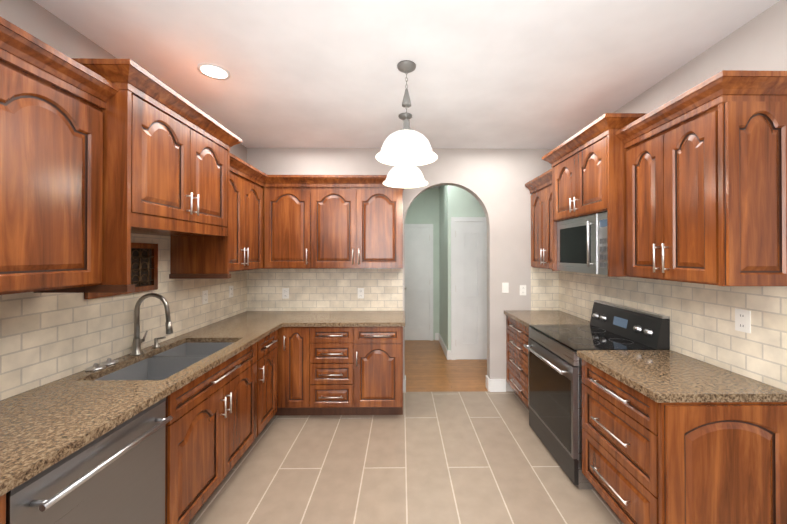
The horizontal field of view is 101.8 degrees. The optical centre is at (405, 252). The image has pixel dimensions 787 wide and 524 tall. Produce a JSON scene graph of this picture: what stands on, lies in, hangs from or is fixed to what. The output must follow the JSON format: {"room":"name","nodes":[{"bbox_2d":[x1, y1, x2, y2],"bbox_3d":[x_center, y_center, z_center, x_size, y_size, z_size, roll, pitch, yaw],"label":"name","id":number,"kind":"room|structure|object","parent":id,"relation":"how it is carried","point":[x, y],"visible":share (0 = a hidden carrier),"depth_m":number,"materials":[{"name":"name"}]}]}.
{"room":"kitchen","nodes":[
{"label":"kitchen","id":0,"kind":"room"},
{"bbox_2d":[0,0,246,400],"bbox_3d":[-1.808,0.125,0.582,0.120,2.843,6.240,0,0,-1],"label":"wall","id":1,"kind":"structure","parent":0,"point":[36,20],"depth_m":1.60,"materials":[{"name":"paint"}]},
{"bbox_2d":[0,233,246,399],"bbox_3d":[-1.763,0.258,2.130,0.006,0.766,2.901,0,0,-1],"label":"backsplash","id":2,"kind":"structure","parent":1,"relation":"attached to","point":[45,338],"depth_m":1.79,"materials":[{"name":"beige tile"}]},
{"bbox_2d":[84,243,157,298],"bbox_3d":[-1.746,0.094,1.993,0.022,0.320,0.500,0,0,-1],"label":"window grille","id":3,"kind":"object","parent":2,"relation":"attached to","point":[144,266],"visible":0.35,"depth_m":2.12,"materials":[{"name":"black wood"}]},
{"bbox_2d":[202,290,207,303],"bbox_3d":[-1.763,0.388,2.811,0.008,0.115,0.072,0,0,-1],"label":"electrical outlet","id":4,"kind":"object","parent":2,"relation":"attached to","point":[205,297],"visible":1,"depth_m":2.81,"materials":[{"name":"white plastic"}]},
{"bbox_2d":[229,286,232,297],"bbox_3d":[-1.768,0.390,3.241,0.008,0.115,0.072,0,0,-1],"label":"electrical outlet","id":5,"kind":"object","parent":2,"relation":"attached to","point":[230,291],"visible":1,"depth_m":3.22,"materials":[{"name":"white plastic"}]},
{"bbox_2d":[0,16,404,294],"bbox_3d":[-0.849,-0.349,1.681,1.804,1.073,3.810,0,0,-1],"label":"upper cabinets","id":6,"kind":"object","parent":1,"relation":"attached to","point":[101,160],"visible":1,"depth_m":1.55,"materials":[{"name":"brown wood"}]},
{"bbox_2d":[247,148,552,390],"bbox_3d":[-0.023,0.141,3.664,3.765,2.843,0.120,0,0,-1],"label":"wall","id":7,"kind":"structure","parent":0,"point":[493,182],"depth_m":3.62,"materials":[{"name":"paint"}]},
{"bbox_2d":[247,267,558,310],"bbox_3d":[-0.022,0.405,3.598,3.509,0.486,0.006,0,0,-1],"label":"backsplash","id":8,"kind":"structure","parent":7,"relation":"attached to","point":[323,289],"depth_m":3.59,"materials":[{"name":"beige tile"}]},
{"bbox_2d":[282,288,288,298],"bbox_3d":[-1.344,0.452,3.574,0.072,0.115,0.008,0,0,-1],"label":"electrical outlet","id":9,"kind":"object","parent":8,"relation":"attached to","point":[285,293],"visible":1,"depth_m":3.57,"materials":[{"name":"white plastic"}]},
{"bbox_2d":[358,288,363,297],"bbox_3d":[-0.504,0.452,3.584,0.072,0.115,0.008,0,0,-1],"label":"electrical outlet","id":10,"kind":"object","parent":8,"relation":"attached to","point":[360,292],"visible":1,"depth_m":3.58,"materials":[{"name":"white plastic"}]},
{"bbox_2d":[403,375,505,391],"bbox_3d":[0.546,1.492,3.656,1.158,0.140,0.136,0,0,-1],"label":"baseboard","id":11,"kind":"structure","parent":7,"relation":"attached to","point":[495,385],"depth_m":3.59,"materials":[{"name":"white wood"}]},
{"bbox_2d":[502,283,508,292],"bbox_3d":[1.125,0.392,3.612,0.072,0.115,0.009,0,0,-1],"label":"light switch","id":12,"kind":"object","parent":7,"relation":"attached to","point":[505,287],"visible":1,"depth_m":3.61,"materials":[{"name":"white plastic"}]},
{"bbox_2d":[520,285,525,294],"bbox_3d":[1.325,0.422,3.614,0.072,0.115,0.008,0,0,-1],"label":"electrical outlet","id":13,"kind":"object","parent":7,"relation":"attached to","point":[522,289],"visible":1,"depth_m":3.61,"materials":[{"name":"white plastic"}]},
{"bbox_2d":[188,340,622,523],"bbox_3d":[1.285,1.593,1.792,6.955,0.080,8.600,0,0,-1],"label":"floor","id":14,"kind":"structure","parent":0,"point":[479,457],"depth_m":2.31,"materials":[{"name":"tile"}]},
{"bbox_2d":[0,494,5,523],"bbox_3d":[-1.440,1.110,0.799,0.600,0.876,0.240,0,0,-1],"label":"base cabinet","id":15,"kind":"object","parent":14,"relation":"on","point":[3,498],"depth_m":0.91,"materials":[{"name":"brown wood"}]},
{"bbox_2d":[6,397,171,523],"bbox_3d":[-1.419,1.114,1.232,0.649,0.872,0.616,0,0,-1],"label":"dishwasher","id":16,"kind":"object","parent":14,"relation":"on","point":[115,475],"visible":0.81,"depth_m":1.24,"materials":[{"name":"grey metal"}]},
{"bbox_2d":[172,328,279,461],"bbox_3d":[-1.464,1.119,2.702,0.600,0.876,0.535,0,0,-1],"label":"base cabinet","id":17,"kind":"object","parent":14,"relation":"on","point":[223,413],"depth_m":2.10,"materials":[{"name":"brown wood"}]},
{"bbox_2d":[0,311,295,496],"bbox_3d":[-1.442,0.740,2.128,0.630,0.198,2.893,0,0,-1],"label":"countertop","id":18,"kind":"structure","parent":17,"relation":"on","point":[44,427],"depth_m":1.44,"materials":[{"name":"stone"}]},
{"bbox_2d":[85,358,118,371],"bbox_3d":[-1.710,0.624,1.803,0.088,0.030,0.169,0,0,-1],"label":"strainer","id":19,"kind":"object","parent":18,"relation":"on","point":[100,366],"visible":1,"depth_m":1.77,"materials":[{"name":"silver metal"}]},
{"bbox_2d":[130,293,172,355],"bbox_3d":[-1.605,0.446,2.098,0.256,0.387,0.214,0,0,-1],"label":"faucet","id":20,"kind":"object","parent":18,"relation":"on","point":[137,342],"visible":1,"depth_m":2.01,"materials":[{"name":"silver metal"}]},
{"bbox_2d":[288,327,311,415],"bbox_3d":[-1.027,1.122,3.277,0.254,0.876,0.600,0,0,-1],"label":"base cabinet","id":21,"kind":"object","parent":14,"relation":"on","point":[299,338],"depth_m":2.98,"materials":[{"name":"brown wood"}]},
{"bbox_2d":[312,327,359,414],"bbox_3d":[-0.695,1.122,3.281,0.528,0.876,0.600,0,0,-1],"label":"base cabinet","id":22,"kind":"object","parent":14,"relation":"on","point":[335,350],"depth_m":2.98,"materials":[{"name":"brown wood"}]},
{"bbox_2d":[360,326,402,414],"bbox_3d":[-0.261,1.122,3.286,0.460,0.876,0.600,0,0,-1],"label":"base cabinet","id":23,"kind":"object","parent":14,"relation":"on","point":[381,348],"depth_m":2.99,"materials":[{"name":"brown wood"}]},
{"bbox_2d":[280,311,404,326],"bbox_3d":[-0.576,0.664,3.272,1.131,0.037,0.626,0,0,-1],"label":"countertop","id":24,"kind":"structure","parent":23,"relation":"on","point":[302,318],"depth_m":3.10,"materials":[{"name":"stone"}]},
{"bbox_2d":[506,315,529,408],"bbox_3d":[1.417,1.122,3.242,0.636,0.876,0.741,0,0,-1],"label":"base cabinet","id":25,"kind":"object","parent":14,"relation":"on","point":[517,335],"visible":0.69,"depth_m":3.25,"materials":[{"name":"brown wood"}]},
{"bbox_2d":[504,310,589,327],"bbox_3d":[1.423,0.664,3.243,0.626,0.036,0.744,0,0,-1],"label":"countertop","id":26,"kind":"structure","parent":25,"relation":"on","point":[526,318],"depth_m":3.20,"materials":[{"name":"stone"}]},
{"bbox_2d":[523,300,669,488],"bbox_3d":[1.390,0.989,2.487,0.704,1.135,0.754,0,0,-1],"label":"range","id":27,"kind":"object","parent":14,"relation":"on","point":[555,382],"visible":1,"depth_m":2.34,"materials":[{"name":"black metal"}]},
{"bbox_2d":[582,359,786,523],"bbox_3d":[1.435,1.115,1.764,0.636,0.876,0.675,0,0,-1],"label":"base cabinet","id":28,"kind":"object","parent":14,"relation":"on","point":[646,460],"visible":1,"depth_m":1.44,"materials":[{"name":"brown wood"}]},
{"bbox_2d":[577,350,786,402],"bbox_3d":[1.441,0.657,1.775,0.626,0.036,0.663,0,0,-1],"label":"countertop","id":29,"kind":"structure","parent":28,"relation":"on","point":[664,376],"depth_m":1.63,"materials":[{"name":"stone"}]},
{"bbox_2d":[33,0,779,148],"bbox_3d":[1.365,-1.246,0.627,6.825,0.100,6.240,0,0,-1],"label":"ceiling","id":30,"kind":"structure","parent":0,"point":[518,74],"depth_m":1.95,"materials":[{"name":"paint"}]},
{"bbox_2d":[197,63,230,79],"bbox_3d":[-1.256,-1.186,2.095,0.190,0.004,0.190,0,0,-1],"label":"recessed light","id":31,"kind":"object","parent":30,"relation":"in","point":[213,71],"visible":1,"depth_m":2.09,"materials":[{"name":"white"}]},
{"bbox_2d":[382,113,427,187],"bbox_3d":[-0.004,-0.892,2.759,0.394,0.586,0.394,0,0,-1],"label":"pendant light","id":32,"kind":"object","parent":30,"relation":"hanging from","point":[405,177],"visible":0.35,"depth_m":2.71,"materials":[{"name":"white glass"}]},
{"bbox_2d":[375,60,437,166],"bbox_3d":[0.005,-0.896,2.029,0.394,0.586,0.394,0,0,-1],"label":"pendant light","id":33,"kind":"object","parent":30,"relation":"hanging from","point":[406,145],"visible":1,"depth_m":2.02,"materials":[{"name":"white glass"}]},
{"bbox_2d":[405,188,439,339],"bbox_3d":[-0.757,0.201,5.825,2.970,2.743,0.120,0,0,-1],"label":"wall","id":34,"kind":"structure","parent":0,"point":[423,208],"depth_m":5.78,"materials":[{"name":"paint"}]},
{"bbox_2d":[405,224,432,340],"bbox_3d":[0.179,0.525,5.728,0.630,2.095,0.089,0,0,-1],"label":"hall door","id":35,"kind":"structure","parent":34,"relation":"in","point":[418,281],"depth_m":5.75,"materials":[{"name":"white wood"}]},
{"bbox_2d":[439,185,446,347],"bbox_3d":[0.675,0.199,5.312,0.120,2.743,0.940,0,0,-1],"label":"wall","id":36,"kind":"structure","parent":0,"point":[443,259],"depth_m":5.22,"materials":[{"name":"paint"}]},
{"bbox_2d":[435,333,450,359],"bbox_3d":[0.601,1.505,5.236,0.130,0.130,1.074,0,0,-1],"label":"baseboard","id":37,"kind":"structure","parent":36,"relation":"attached to","point":[447,353],"depth_m":5.10,"materials":[{"name":"white wood"}]},
{"bbox_2d":[447,185,485,350],"bbox_3d":[1.696,0.196,4.795,2.150,2.743,0.120,0,0,-1],"label":"wall","id":38,"kind":"structure","parent":0,"point":[461,202],"depth_m":4.73,"materials":[{"name":"paint"}]},
{"bbox_2d":[451,217,486,359],"bbox_3d":[1.112,0.520,4.679,0.890,2.095,0.089,0,0,-1],"label":"hall door","id":39,"kind":"structure","parent":38,"relation":"in","point":[468,287],"depth_m":4.70,"materials":[{"name":"white wood"}]},
{"bbox_2d":[559,0,786,388],"bbox_3d":[1.837,0.126,0.626,0.120,2.843,6.240,0,0,-1],"label":"wall","id":40,"kind":"structure","parent":0,"point":[758,42],"depth_m":1.71,"materials":[{"name":"paint"}]},
{"bbox_2d":[529,182,556,269],"bbox_3d":[1.574,-0.273,3.249,0.320,0.867,0.746,0,0,-1],"label":"upper cabinet","id":41,"kind":"object","parent":40,"relation":"attached to","point":[543,232],"depth_m":3.31,"materials":[{"name":"brown wood"}]},
{"bbox_2d":[549,126,648,221],"bbox_3d":[1.531,-0.545,2.481,0.425,0.522,0.754,0,0,-1],"label":"upper cabinet","id":42,"kind":"object","parent":40,"relation":"attached to","point":[586,179],"depth_m":2.29,"materials":[{"name":"brown wood"}]},
{"bbox_2d":[557,212,607,274],"bbox_3d":[1.524,-0.064,2.479,0.437,0.430,0.746,0,0,-1],"label":"microwave","id":43,"kind":"object","parent":42,"relation":"attached to","point":[581,244],"visible":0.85,"depth_m":2.43,"materials":[{"name":"grey metal"}]},
{"bbox_2d":[559,271,786,390],"bbox_3d":[1.750,0.400,2.539,0.006,0.486,2.169,0,0,-1],"label":"backsplash","id":44,"kind":"structure","parent":40,"relation":"attached to","point":[702,322],"depth_m":1.85,"materials":[{"name":"beige tile"}]},
{"bbox_2d":[735,308,750,332],"bbox_3d":[1.753,0.352,1.664,0.008,0.115,0.072,0,0,-1],"label":"electrical outlet","id":45,"kind":"object","parent":44,"relation":"attached to","point":[742,320],"visible":1,"depth_m":1.66,"materials":[{"name":"white plastic"}]},
{"bbox_2d":[621,90,786,285],"bbox_3d":[1.593,-0.281,1.768,0.320,0.867,0.636,0,0,-1],"label":"upper cabinet","id":46,"kind":"object","parent":40,"relation":"attached to","point":[689,186],"depth_m":1.50,"materials":[{"name":"brown wood"}]}
]}

